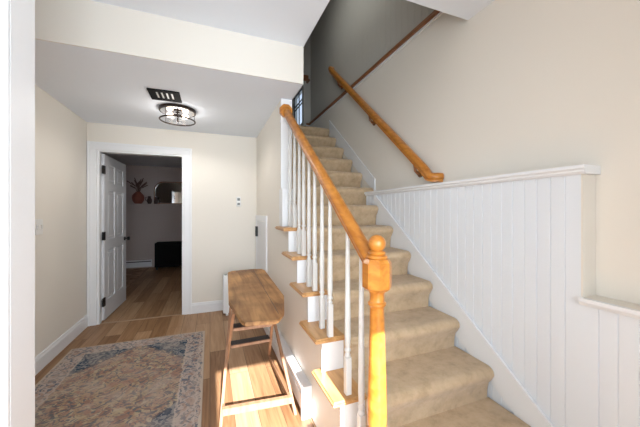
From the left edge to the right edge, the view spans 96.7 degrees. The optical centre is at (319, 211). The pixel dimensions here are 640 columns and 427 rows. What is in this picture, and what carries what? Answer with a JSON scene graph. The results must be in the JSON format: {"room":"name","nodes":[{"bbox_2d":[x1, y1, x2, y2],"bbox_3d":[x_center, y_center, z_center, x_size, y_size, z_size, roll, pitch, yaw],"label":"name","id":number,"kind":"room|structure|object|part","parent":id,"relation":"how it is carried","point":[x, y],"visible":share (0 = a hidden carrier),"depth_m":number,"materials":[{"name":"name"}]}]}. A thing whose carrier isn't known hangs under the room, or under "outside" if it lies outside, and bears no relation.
{"room":"entrance hall","nodes":[
{"label":"entrance hall","id":0,"kind":"room"},
{"bbox_2d":[35,84,86,356],"bbox_3d":[-2.270,0.140,2.015,0.100,2.380,2.757,0,0,-21],"label":"wall","id":1,"kind":"structure","parent":0,"point":[60,133],"depth_m":2.72,"materials":[{"name":"beige paint"}]},
{"bbox_2d":[35,219,42,234],"bbox_3d":[-2.349,0.125,2.383,0.018,0.130,0.110,0,0,-21],"label":"light switch","id":2,"kind":"object","parent":1,"relation":"attached to","point":[38,222],"visible":0.85,"depth_m":2.37,"materials":[{"name":"white plastic"}]},
{"bbox_2d":[35,315,87,374],"bbox_3d":[-2.214,1.261,2.032,0.016,0.138,2.718,0,0,-21],"label":"baseboard","id":3,"kind":"structure","parent":1,"relation":"attached to","point":[42,359],"depth_m":2.68,"materials":[{"name":"white paint"}]},
{"bbox_2d":[102,153,181,167],"bbox_3d":[-2.890,-1.135,5.394,3.900,0.070,3.753,0,0,-21],"label":"ceiling","id":4,"kind":"structure","parent":0,"point":[137,160],"depth_m":6.08,"materials":[{"name":"white paint"}]},
{"bbox_2d":[126,165,181,268],"bbox_3d":[-3.547,0.115,7.093,3.900,2.430,0.110,0,0,-21],"label":"wall","id":5,"kind":"structure","parent":0,"point":[146,225],"depth_m":6.82,"materials":[{"name":"beige paint"}]},
{"bbox_2d":[126,259,151,267],"bbox_3d":[-4.589,1.220,6.597,1.200,0.160,0.062,0,0,-21],"label":"heater","id":6,"kind":"object","parent":5,"relation":"attached to","point":[133,263],"visible":0.44,"depth_m":6.69,"materials":[{"name":"white metal"}]},
{"bbox_2d":[126,204,181,205],"bbox_3d":[-3.811,-0.175,6.803,2.600,0.030,0.239,0,0,-21],"label":"wall shelf","id":7,"kind":"object","parent":5,"relation":"attached to","point":[126,204],"visible":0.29,"depth_m":6.68,"materials":[{"name":"beige paint"}]},
{"bbox_2d":[127,178,147,203],"bbox_3d":[-4.243,-0.496,6.619,0.254,0.611,0.364,0,0,36],"label":"vase","id":8,"kind":"object","parent":7,"relation":"on","point":[138,197],"visible":1,"depth_m":6.59,"materials":[{"name":"brown ceramic"}]},
{"bbox_2d":[145,196,151,203],"bbox_3d":[-4.015,-0.280,6.687,0.129,0.180,0.110,0,0,15],"label":"jug","id":9,"kind":"object","parent":7,"relation":"on","point":[149,200],"visible":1,"depth_m":6.65,"materials":[{"name":"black ceramic"}]},
{"bbox_2d":[154,182,181,203],"bbox_3d":[-3.457,-0.465,7.052,1.160,0.550,0.028,0,0,-21],"label":"arched mirror","id":10,"kind":"object","parent":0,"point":[166,192],"visible":0.46,"depth_m":6.96,"materials":[{"name":"black mirror"}]},
{"bbox_2d":[35,39,302,137],"bbox_3d":[-1.477,-1.252,2.813,2.155,0.404,1.841,0,0,-21],"label":"ceiling","id":11,"kind":"structure","parent":0,"point":[99,86],"depth_m":2.44,"materials":[{"name":"white paint"}]},
{"bbox_2d":[146,88,181,102],"bbox_3d":[-1.391,-1.045,2.558,0.250,0.010,0.245,0,0,-21],"label":"ceiling vent","id":12,"kind":"object","parent":11,"relation":"in","point":[155,94],"visible":1,"depth_m":2.54,"materials":[{"name":"black metal"}]},
{"bbox_2d":[158,103,195,125],"bbox_3d":[-1.458,-0.987,2.915,0.344,0.124,0.344,0,0,-21],"label":"ceiling lamp","id":13,"kind":"object","parent":11,"relation":"attached to","point":[169,109],"visible":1,"depth_m":2.86,"materials":[{"name":"brown metal"}]},
{"bbox_2d":[35,0,302,83],"bbox_3d":[-1.730,-1.202,1.723,3.415,0.304,0.010,0,0,-21],"label":"wall","id":14,"kind":"structure","parent":0,"point":[90,24],"depth_m":1.96,"materials":[{"name":"beige paint"}]},
{"bbox_2d":[87,122,256,302],"bbox_3d":[-1.912,0.030,3.696,4.500,2.600,0.120,0,0,-21],"label":"wall","id":15,"kind":"structure","parent":0,"point":[224,167],"depth_m":3.83,"materials":[{"name":"beige paint"}]},
{"bbox_2d":[102,154,129,319],"bbox_3d":[-2.776,0.306,3.833,0.167,2.023,0.922,0,0,-20],"label":"door","id":16,"kind":"structure","parent":15,"relation":"in","point":[114,238],"depth_m":3.80,"materials":[{"name":"white paint"}]},
{"bbox_2d":[87,141,191,325],"bbox_3d":[-2.214,0.253,3.566,1.113,2.155,0.144,0,0,-21],"label":"trim","id":17,"kind":"structure","parent":15,"relation":"attached to","point":[95,150],"depth_m":3.41,"materials":[{"name":"white paint"}]},
{"bbox_2d":[100,314,181,323],"bbox_3d":[-2.202,1.327,3.538,0.875,0.006,0.025,0,0,-21],"label":"trim","id":18,"kind":"structure","parent":15,"relation":"attached to","point":[174,314],"depth_m":3.52,"materials":[{"name":"beige wood"}]},
{"bbox_2d":[192,300,222,313],"bbox_3d":[-1.286,1.261,3.865,0.838,0.138,0.016,0,0,-21],"label":"baseboard","id":19,"kind":"structure","parent":15,"relation":"attached to","point":[209,306],"depth_m":3.78,"materials":[{"name":"white paint"}]},
{"bbox_2d":[236,197,240,206],"bbox_3d":[-1.122,-0.142,3.922,0.060,0.135,0.027,0,0,-21],"label":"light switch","id":20,"kind":"object","parent":15,"relation":"attached to","point":[238,199],"visible":1,"depth_m":3.91,"materials":[{"name":"white plastic"}]},
{"bbox_2d":[35,266,315,426],"bbox_3d":[-1.718,1.380,3.195,4.500,0.100,8.800,0,0,-21],"label":"floor","id":21,"kind":"structure","parent":0,"point":[251,376],"depth_m":2.85,"materials":[{"name":"brown wood"}]},
{"bbox_2d":[35,331,204,426],"bbox_3d":[-1.517,1.325,2.126,1.195,0.009,1.780,0,0,-21],"label":"rug","id":22,"kind":"object","parent":21,"relation":"on","point":[158,381],"visible":0.9,"depth_m":2.17,"materials":[{"name":"fabric"}]},
{"bbox_2d":[126,268,147,287],"bbox_3d":[-4.179,1.326,5.524,1.090,0.008,2.120,0,0,-21],"label":"rug","id":23,"kind":"object","parent":21,"relation":"on","point":[132,275],"visible":0.21,"depth_m":6.02,"materials":[{"name":"brown fabric"}]},
{"bbox_2d":[155,241,181,269],"bbox_3d":[-3.211,1.025,6.915,1.360,0.610,0.405,0,0,-21],"label":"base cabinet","id":24,"kind":"object","parent":21,"relation":"on","point":[167,254],"visible":0.35,"depth_m":6.59,"materials":[{"name":"black"}]},
{"bbox_2d":[223,274,228,315],"bbox_3d":[-1.093,1.074,3.764,0.363,0.511,0.130,0,0,-21],"label":"heater","id":25,"kind":"object","parent":21,"relation":"on","point":[225,276],"visible":0.28,"depth_m":3.67,"materials":[{"name":"white metal"}]},
{"bbox_2d":[219,269,296,426],"bbox_3d":[-0.536,0.960,2.183,0.484,0.762,1.445,0,0,-21],"label":"console table","id":26,"kind":"object","parent":21,"relation":"on","point":[254,298],"visible":1,"depth_m":1.90,"materials":[{"name":"brown wood"}]},
{"bbox_3d":[-0.700,0.966,2.163,0.018,0.750,0.988,0,0,-13],"label":"leg","id":27,"kind":"part","parent":26,"relation":"part of","materials":[{"name":"brown wood"}]},
{"bbox_3d":[-0.666,0.966,2.080,0.019,0.749,0.819,0,0,-21],"label":"leg","id":28,"kind":"part","parent":26,"relation":"part of","materials":[{"name":"brown wood"}]},
{"bbox_3d":[-0.380,0.966,2.201,0.018,0.750,0.889,0,0,-12],"label":"leg","id":29,"kind":"part","parent":26,"relation":"part of","materials":[{"name":"brown wood"}]},
{"bbox_3d":[-0.347,0.966,2.284,0.018,0.750,0.948,0,0,-24],"label":"leg","id":30,"kind":"part","parent":26,"relation":"part of","materials":[{"name":"brown wood"}]},
{"bbox_2d":[275,104,530,426],"bbox_3d":[-0.008,0.029,3.134,1.133,2.602,3.949,0,0,-21],"label":"staircase","id":31,"kind":"structure","parent":21,"relation":"on","point":[390,358],"depth_m":1.75,"materials":[{"name":"beige carpet"}]},
{"bbox_2d":[303,75,309,125],"bbox_3d":[-0.258,-1.853,5.090,0.130,1.164,0.100,0,0,-21],"label":"post","id":32,"kind":"object","parent":31,"relation":"on","point":[306,79],"visible":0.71,"depth_m":5.06,"materials":[{"name":"grey paint"}]},
{"bbox_3d":[-0.043,-0.353,1.932,0.062,1.184,1.506,0,0,-21],"label":"handrail","id":33,"kind":"part","parent":31,"relation":"part of","materials":[{"name":"brown wood"}]},
{"bbox_3d":[0.242,0.729,1.209,0.092,0.801,0.092,0,0,-21],"label":"newel post","id":34,"kind":"part","parent":31,"relation":"part of","materials":[{"name":"brown wood"}]},
{"bbox_2d":[92,0,494,46],"bbox_3d":[-0.724,-1.404,0.485,4.400,0.100,3.026,0,0,-21],"label":"ceiling","id":35,"kind":"structure","parent":0,"point":[292,22],"depth_m":1.93,"materials":[{"name":"white paint"}]},
{"bbox_2d":[257,100,339,426],"bbox_3d":[-0.303,0.140,2.626,0.100,2.380,3.037,0,0,-21],"label":"wall","id":36,"kind":"structure","parent":0,"point":[282,270],"depth_m":2.62,"materials":[{"name":"beige paint"}]},
{"bbox_2d":[255,215,266,272],"bbox_3d":[-0.765,0.688,3.631,0.037,1.285,0.785,0,0,-21],"label":"door","id":37,"kind":"structure","parent":36,"relation":"in","point":[261,227],"depth_m":3.59,"materials":[{"name":"white paint"}]},
{"bbox_2d":[279,99,292,226],"bbox_3d":[-0.300,-0.460,2.607,0.122,1.179,0.120,0,0,-21],"label":"trim","id":38,"kind":"structure","parent":36,"relation":"attached to","point":[283,192],"depth_m":2.63,"materials":[{"name":"white paint"}]},
{"bbox_2d":[263,327,311,419],"bbox_3d":[-0.348,1.226,2.511,0.066,0.208,1.465,0,0,-21],"label":"baseboard heater","id":39,"kind":"object","parent":36,"relation":"attached to","point":[301,387],"visible":0.76,"depth_m":2.00,"materials":[{"name":"white metal"}]},
{"bbox_2d":[302,34,310,125],"bbox_3d":[-0.214,-1.170,5.224,0.230,5.000,0.100,0,0,-21],"label":"wall","id":40,"kind":"structure","parent":0,"point":[307,47],"depth_m":5.18,"materials":[{"name":"grey paint"}]},
{"bbox_2d":[292,87,301,125],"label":"window","id":41,"kind":"structure","parent":40,"relation":"in","point":[299,104],"depth_m":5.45,"materials":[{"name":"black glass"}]},
{"bbox_2d":[310,0,639,303],"bbox_3d":[0.893,-1.170,2.543,0.100,5.000,5.700,0,0,-21],"label":"wall","id":42,"kind":"structure","parent":0,"point":[515,86],"depth_m":1.77,"materials":[{"name":"beige paint"}]},
{"bbox_2d":[329,120,375,190],"bbox_3d":[0.372,-0.805,3.729,0.016,1.178,1.287,0,0,-21],"label":"trim","id":43,"kind":"structure","parent":42,"relation":"attached to","point":[341,142],"depth_m":3.60,"materials":[{"name":"white paint"}]},
{"bbox_2d":[306,10,439,124],"bbox_3d":[0.371,-1.591,3.575,0.152,0.033,3.400,0,0,-21],"label":"strip","id":44,"kind":"object","parent":42,"relation":"attached to","point":[434,13],"visible":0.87,"depth_m":2.88,"materials":[{"name":"red wood"}]},
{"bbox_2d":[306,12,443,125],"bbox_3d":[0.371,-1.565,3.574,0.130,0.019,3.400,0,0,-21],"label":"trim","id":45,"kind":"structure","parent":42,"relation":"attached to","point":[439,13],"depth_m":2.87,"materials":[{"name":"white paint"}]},
{"bbox_2d":[328,66,443,181],"bbox_3d":[0.532,-1.191,3.213,0.112,1.910,2.191,0,0,-21],"label":"wall handrail","id":46,"kind":"object","parent":42,"relation":"attached to","point":[418,163],"visible":1,"depth_m":2.70,"materials":[{"name":"brown wood"}]},
{"bbox_2d":[366,174,639,426],"bbox_3d":[1.171,0.578,1.546,0.100,1.505,3.420,0,0,-21],"label":"wall","id":47,"kind":"structure","parent":0,"point":[509,253],"depth_m":1.50,"materials":[{"name":"white paint"}]},
{"bbox_2d":[373,195,553,426],"bbox_3d":[0.878,0.566,2.141,0.018,1.529,1.773,0,0,-21],"label":"trim","id":48,"kind":"structure","parent":47,"relation":"attached to","point":[504,381],"depth_m":1.87,"materials":[{"name":"white paint"}]},
{"bbox_2d":[364,164,600,195],"bbox_3d":[0.895,-0.195,2.212,0.135,0.040,1.950,0,0,-21],"label":"trim","id":49,"kind":"structure","parent":47,"relation":"attached to","point":[583,168],"depth_m":1.61,"materials":[{"name":"white paint"}]},
{"bbox_2d":[581,174,595,296],"bbox_3d":[1.254,0.108,1.328,0.101,0.567,0.007,0,0,-21],"label":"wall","id":50,"kind":"structure","parent":47,"relation":"attached to","point":[588,182],"depth_m":1.32,"materials":[{"name":"beige paint"}]},
{"bbox_3d":[-0.196,-0.012,-0.880,4.400,2.684,0.100,0,0,-21],"label":"wall","id":51,"kind":"structure","parent":0,"visible":0},
{"bbox_2d":[578,295,639,318],"bbox_3d":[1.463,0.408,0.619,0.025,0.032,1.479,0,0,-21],"label":"trim","id":52,"kind":"structure","parent":51,"relation":"attached to","point":[634,313],"depth_m":1.20,"materials":[{"name":"white paint"}]},
{"bbox_3d":[-1.996,-0.012,0.579,2.095,2.684,0.120,0,0,-21],"label":"wall partition","id":53,"kind":"structure","parent":0,"visible":0},
{"bbox_2d":[0,0,34,426],"bbox_3d":[-1.042,-0.012,0.948,0.075,2.684,0.150,0,0,-21],"label":"trim","id":54,"kind":"structure","parent":53,"relation":"attached to","point":[17,17],"depth_m":0.94,"materials":[{"name":"white paint"}]}
]}

